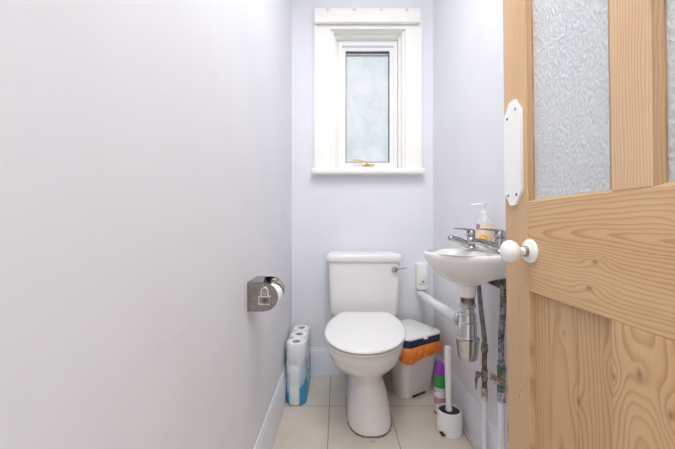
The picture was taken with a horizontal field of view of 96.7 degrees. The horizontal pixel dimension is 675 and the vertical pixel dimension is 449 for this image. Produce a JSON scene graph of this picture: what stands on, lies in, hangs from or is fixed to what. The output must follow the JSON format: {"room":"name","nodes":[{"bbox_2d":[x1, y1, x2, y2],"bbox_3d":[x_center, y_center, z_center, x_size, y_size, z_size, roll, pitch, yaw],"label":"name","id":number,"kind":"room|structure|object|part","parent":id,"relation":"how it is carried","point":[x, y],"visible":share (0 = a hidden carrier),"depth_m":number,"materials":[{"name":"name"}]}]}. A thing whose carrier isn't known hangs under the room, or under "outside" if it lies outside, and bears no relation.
{"room":"bathroom","nodes":[
{"label":"bathroom","id":0,"kind":"room"},
{"bbox_2d":[0,0,291,448],"bbox_3d":[-0.332,-0.305,0.673,0.100,2.450,2.746,0,0,0],"label":"wall","id":1,"kind":"structure","parent":0,"point":[146,145],"depth_m":0.42,"materials":[{"name":"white paint"}]},
{"bbox_2d":[247,276,284,311],"bbox_3d":[-0.234,0.226,0.993,0.096,0.092,0.122,0,0,0],"label":"toilet roll holder","id":2,"kind":"object","parent":1,"relation":"attached to","point":[262,296],"visible":1,"depth_m":0.94,"materials":[{"name":"metal"}]},
{"bbox_3d":[-0.280,0.226,0.995,0.004,0.092,0.118,0,0,0],"label":"mounting plate","id":3,"kind":"part","parent":2,"relation":"part of","materials":[{"name":"metal"}]},
{"bbox_3d":[-0.256,0.182,0.995,0.047,0.002,0.114,0,0,0],"label":"plate","id":4,"kind":"part","parent":2,"relation":"part of","materials":[{"name":"metal"}]},
{"bbox_3d":[-0.232,0.227,0.938,0.094,0.090,0.003,0,0,0],"label":"plate","id":5,"kind":"part","parent":2,"relation":"part of","materials":[{"name":"metal"}]},
{"bbox_3d":[-0.232,0.227,1.052,0.094,0.090,0.003,0,0,0],"label":"plate","id":6,"kind":"part","parent":2,"relation":"part of","materials":[{"name":"metal"}]},
{"bbox_2d":[271,284,282,309],"bbox_3d":[-0.224,0.239,0.995,0.067,0.067,0.098,0,0,0],"label":"toilet roll","id":7,"kind":"object","parent":2,"relation":"hanging from","point":[278,288],"visible":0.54,"depth_m":1.01,"materials":[{"name":"paper"}]},
{"bbox_2d":[254,361,286,448],"bbox_3d":[-0.275,0.838,0.573,0.015,0.165,2.546,0,0,0],"label":"baseboard","id":8,"kind":"structure","parent":1,"relation":"attached to","point":[267,435],"depth_m":1.27,"materials":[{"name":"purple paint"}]},
{"bbox_2d":[292,0,432,346],"bbox_3d":[0.153,-0.305,1.946,0.870,2.450,0.200,0,0,0],"label":"wall","id":9,"kind":"structure","parent":0,"point":[394,213],"depth_m":1.85,"materials":[{"name":"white paint"}]},
{"bbox_2d":[311,347,390,374],"bbox_3d":[0.153,0.838,1.839,0.870,0.165,0.015,0,0,0],"label":"baseboard","id":10,"kind":"structure","parent":9,"relation":"attached to","point":[322,363],"depth_m":1.83,"materials":[{"name":"purple paint"}]},
{"bbox_2d":[311,12,424,174],"bbox_3d":[0.181,-0.795,1.884,0.677,0.986,0.212,0,0,0],"label":"window","id":11,"kind":"structure","parent":9,"relation":"in","point":[368,77],"depth_m":1.89,"materials":[{"name":"wood"}]},
{"bbox_3d":[0.168,-0.392,1.906,0.141,0.044,0.016,0,0,2],"label":"stay handle","id":12,"kind":"part","parent":11,"relation":"part of","materials":[{"name":"gold metal"}]},
{"bbox_3d":[0.194,-0.760,1.958,0.288,0.724,0.007,0,0,0],"label":"pane","id":13,"kind":"part","parent":11,"relation":"part of","materials":[{"name":"glass"}]},
{"bbox_2d":[314,8,420,23],"bbox_3d":[0.178,-1.254,1.802,0.639,0.085,0.036,0,0,0],"label":"roller blind","id":14,"kind":"object","parent":11,"relation":"attached to","point":[321,15],"visible":1,"depth_m":1.79,"materials":[{"name":"fabric"}]},
{"bbox_3d":[0.181,-0.319,1.837,0.677,0.034,0.118,0,0,0],"label":"sill","id":15,"kind":"part","parent":11,"relation":"part of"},
{"bbox_3d":[0.194,-0.755,1.952,0.372,0.815,0.075,0,0,0],"label":"sash","id":16,"kind":"part","parent":11,"relation":"part of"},
{"bbox_3d":[0.188,-0.767,1.917,0.465,0.895,0.137,0,0,0],"label":"reveal moulding","id":17,"kind":"part","parent":11,"relation":"part of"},
{"bbox_2d":[415,262,427,289],"bbox_3d":[0.513,0.315,1.823,0.073,0.163,0.047,0,0,0],"label":"box","id":18,"kind":"object","parent":9,"relation":"attached to","point":[421,268],"visible":1,"depth_m":1.81,"materials":[{"name":"white plastic"}]},
{"bbox_2d":[272,375,476,448],"bbox_3d":[0.153,0.970,0.673,1.070,0.100,2.746,0,0,0],"label":"floor","id":19,"kind":"structure","parent":0,"point":[320,422],"depth_m":1.39,"materials":[{"name":"tile"}]},
{"bbox_2d":[286,325,310,405],"bbox_3d":[-0.215,0.763,1.673,0.112,0.312,0.317,0,0,0],"label":"pack","id":20,"kind":"object","parent":19,"relation":"on","point":[298,372],"visible":1,"depth_m":1.53,"materials":[{"name":"paper"}]},
{"bbox_2d":[325,251,407,438],"bbox_3d":[0.161,0.538,1.477,0.446,0.764,0.716,0,0,0],"label":"toilet","id":21,"kind":"object","parent":19,"relation":"on","point":[365,338],"visible":1,"depth_m":1.38,"materials":[{"name":"white ceramic"}]},
{"bbox_3d":[0.148,0.182,1.738,0.421,0.051,0.195,0,0,0],"label":"cistern lid","id":22,"kind":"part","parent":21,"relation":"part of","materials":[{"name":"white ceramic"}]},
{"bbox_3d":[0.125,0.492,1.351,0.354,0.020,0.451,0,0,0],"label":"seat","id":23,"kind":"part","parent":21,"relation":"part of","materials":[{"name":"white plastic"}]},
{"bbox_3d":[0.125,0.472,1.351,0.364,0.028,0.463,0,0,0],"label":"seat lid","id":24,"kind":"part","parent":21,"relation":"part of","materials":[{"name":"white plastic"}]},
{"bbox_3d":[0.341,0.247,1.641,0.087,0.033,0.021,0,0,0],"label":"flush lever","id":25,"kind":"part","parent":21,"relation":"part of","materials":[{"name":"silver metal"}]},
{"bbox_2d":[391,319,441,398],"bbox_3d":[0.390,0.742,1.645,0.290,0.356,0.278,0,0,-30],"label":"pedal bin","id":26,"kind":"object","parent":19,"relation":"on","point":[411,375],"visible":0.62,"depth_m":1.57,"materials":[{"name":"white plastic"}]},
{"bbox_3d":[0.393,0.575,1.644,0.260,0.022,0.259,0,0,-30],"label":"bin lid","id":27,"kind":"part","parent":26,"relation":"part of","materials":[{"name":"white plastic"}]},
{"bbox_2d":[434,361,444,414],"bbox_3d":[0.499,0.794,1.466,0.054,0.252,0.054,0,0,0],"label":"aerosol can","id":28,"kind":"object","parent":19,"relation":"on","point":[439,367],"visible":0.87,"depth_m":1.45,"materials":[{"name":"multicoloured metal"}]},
{"bbox_2d":[436,403,461,439],"bbox_3d":[0.494,0.868,1.327,0.109,0.105,0.098,0,0,0],"label":"toilet brush holder","id":29,"kind":"object","parent":19,"relation":"on","point":[449,424],"visible":0.94,"depth_m":1.29,"materials":[{"name":"white plastic"}]},
{"bbox_2d":[444,345,451,411],"bbox_3d":[0.490,0.680,1.328,0.034,0.282,0.031,0,0,0],"label":"toilet brush","id":30,"kind":"object","parent":29,"relation":"on","point":[447,349],"visible":1,"depth_m":1.32,"materials":[{"name":"white plastic"}]},
{"bbox_2d":[475,285,487,448],"bbox_3d":[0.544,0.562,1.133,0.045,0.716,0.040,0,0,29],"label":"pipe","id":31,"kind":"object","parent":19,"relation":"on","point":[483,374],"visible":0.81,"depth_m":1.13,"materials":[{"name":"grey metal"}]},
{"bbox_3d":[0.534,0.587,1.131,0.035,0.067,0.024,0,0,0],"label":"valve handle","id":32,"kind":"part","parent":31,"relation":"part of","materials":[{"name":"gold metal"}]},
{"bbox_2d":[490,282,506,448],"bbox_3d":[0.547,0.559,1.018,0.050,0.722,0.034,0,0,0],"label":"pipe","id":33,"kind":"object","parent":19,"relation":"on","point":[501,368],"visible":0.98,"depth_m":1.01,"materials":[{"name":"grey metal"}]},
{"bbox_3d":[0.537,0.521,1.017,0.031,0.036,0.033,0,0,0],"label":"valve handle","id":34,"kind":"part","parent":33,"relation":"part of","materials":[{"name":"gold metal"}]},
{"bbox_2d":[433,0,507,442],"bbox_3d":[0.638,-0.305,0.673,0.100,2.450,2.746,0,0,0],"label":"wall","id":35,"kind":"structure","parent":0,"point":[468,66],"depth_m":1.34,"materials":[{"name":"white paint"}]},
{"bbox_2d":[424,247,505,297],"bbox_3d":[0.451,0.176,1.072,0.272,0.170,0.344,0,0,0],"label":"basin","id":36,"kind":"object","parent":35,"relation":"attached to","point":[469,269],"visible":0.89,"depth_m":0.99,"materials":[{"name":"white ceramic"}]},
{"bbox_2d":[448,228,477,248],"bbox_3d":[0.479,0.054,1.146,0.118,0.081,0.046,0,0,-6],"label":"tap","id":37,"kind":"object","parent":36,"relation":"on","point":[470,232],"visible":0.82,"depth_m":1.13,"materials":[{"name":"silver metal"}]},
{"bbox_3d":[0.469,0.067,1.144,0.099,0.054,0.031,0,0,-8],"label":"spout","id":38,"kind":"part","parent":37,"relation":"part of","materials":[{"name":"silver metal"}]},
{"bbox_3d":[0.488,0.029,1.150,0.094,0.032,0.041,0,0,0],"label":"lever","id":39,"kind":"part","parent":37,"relation":"part of","materials":[{"name":"silver metal"}]},
{"bbox_2d":[453,297,479,361],"bbox_3d":[0.470,0.375,1.099,0.081,0.226,0.109,0,0,0],"label":"trap","id":40,"kind":"object","parent":36,"relation":"attached to","point":[467,341],"visible":0.99,"depth_m":1.06,"materials":[{"name":"silver metal"}]},
{"bbox_2d":[417,290,457,320],"bbox_3d":[0.489,0.392,1.484,0.046,0.102,0.681,0,0,2],"label":"pipe","id":41,"kind":"object","parent":40,"relation":"attached to","point":[440,307],"visible":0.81,"depth_m":1.41,"materials":[{"name":"white plastic"}]},
{"bbox_3d":[0.470,0.308,1.085,0.047,0.024,0.047,0,0,0],"label":"inlet stem","id":42,"kind":"part","parent":40,"relation":"part of","materials":[{"name":"silver metal"}]},
{"bbox_2d":[471,203,492,246],"bbox_3d":[0.532,0.006,1.092,0.056,0.170,0.071,0,0,-17],"label":"soap dispenser","id":43,"kind":"object","parent":36,"relation":"on","point":[482,234],"visible":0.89,"depth_m":1.07,"materials":[{"name":"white plastic"}]},
{"bbox_2d":[467,228,505,252],"bbox_3d":[0.503,0.054,1.005,0.132,0.081,0.046,0,0,0],"label":"tap","id":44,"kind":"object","parent":36,"relation":"on","point":[499,235],"visible":0.87,"depth_m":0.99,"materials":[{"name":"silver metal"}]},
{"bbox_3d":[0.493,0.067,1.005,0.113,0.054,0.031,0,0,0],"label":"spout","id":45,"kind":"part","parent":44,"relation":"part of","materials":[{"name":"silver metal"}]},
{"bbox_3d":[0.519,0.029,1.005,0.095,0.032,0.041,0,0,0],"label":"lever","id":46,"kind":"part","parent":44,"relation":"part of","materials":[{"name":"silver metal"}]},
{"bbox_2d":[432,353,507,448],"bbox_3d":[0.581,0.838,0.573,0.015,0.165,2.546,0,0,0],"label":"baseboard","id":47,"kind":"structure","parent":35,"relation":"attached to","point":[460,397],"depth_m":1.29,"materials":[{"name":"purple paint"}]},
{"bbox_2d":[499,0,674,448],"bbox_3d":[0.431,-0.076,0.439,0.112,1.977,0.698,-1,0,0],"label":"door","id":48,"kind":"structure","parent":35,"relation":"in","point":[588,250],"depth_m":0.53,"materials":[{"name":"brown wood"}]},
{"bbox_3d":[0.402,0.062,0.687,0.051,0.052,0.052,-1,0,0],"label":"knob","id":49,"kind":"part","parent":48,"relation":"part of","materials":[{"name":"white ceramic"}]},
{"bbox_3d":[0.435,-0.176,0.744,0.006,0.259,0.069,-1,0,0],"label":"finger plate","id":50,"kind":"part","parent":48,"relation":"part of","materials":[{"name":"white ceramic"}]},
{"bbox_3d":[0.447,-0.509,0.589,0.004,0.908,0.209,-1,0,0],"label":"glass pane","id":51,"kind":"part","parent":48,"relation":"part of","materials":[{"name":"white"}]},
{"bbox_3d":[0.464,0.427,0.591,0.012,0.548,0.212,-1,0,0],"label":"panel","id":52,"kind":"part","parent":48,"relation":"part of","materials":[{"name":"brown wood"}]},
{"bbox_3d":[0.461,0.050,0.444,0.038,0.207,0.504,-1,0,0],"label":"lock rail","id":53,"kind":"part","parent":48,"relation":"part of","materials":[{"name":"brown wood"}]},
{"bbox_3d":[0.447,-0.509,0.306,0.004,0.908,0.224,-1,0,0],"label":"glass pane","id":54,"kind":"part","parent":48,"relation":"part of","materials":[{"name":"white"}]},
{"bbox_2d":[465,236,477,248],"bbox_3d":[0.515,0.069,1.150,0.046,0.046,0.046,0,0,0],"label":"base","id":55,"kind":"object","parent":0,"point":[469,246],"depth_m":1.13,"materials":[{"name":"silver metal"}]},
{"bbox_2d":[493,238,505,251],"bbox_3d":[0.546,0.069,1.005,0.046,0.046,0.046,0,0,0],"label":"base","id":56,"kind":"object","parent":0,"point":[498,241],"depth_m":0.99,"materials":[{"name":"silver metal"}]}
]}

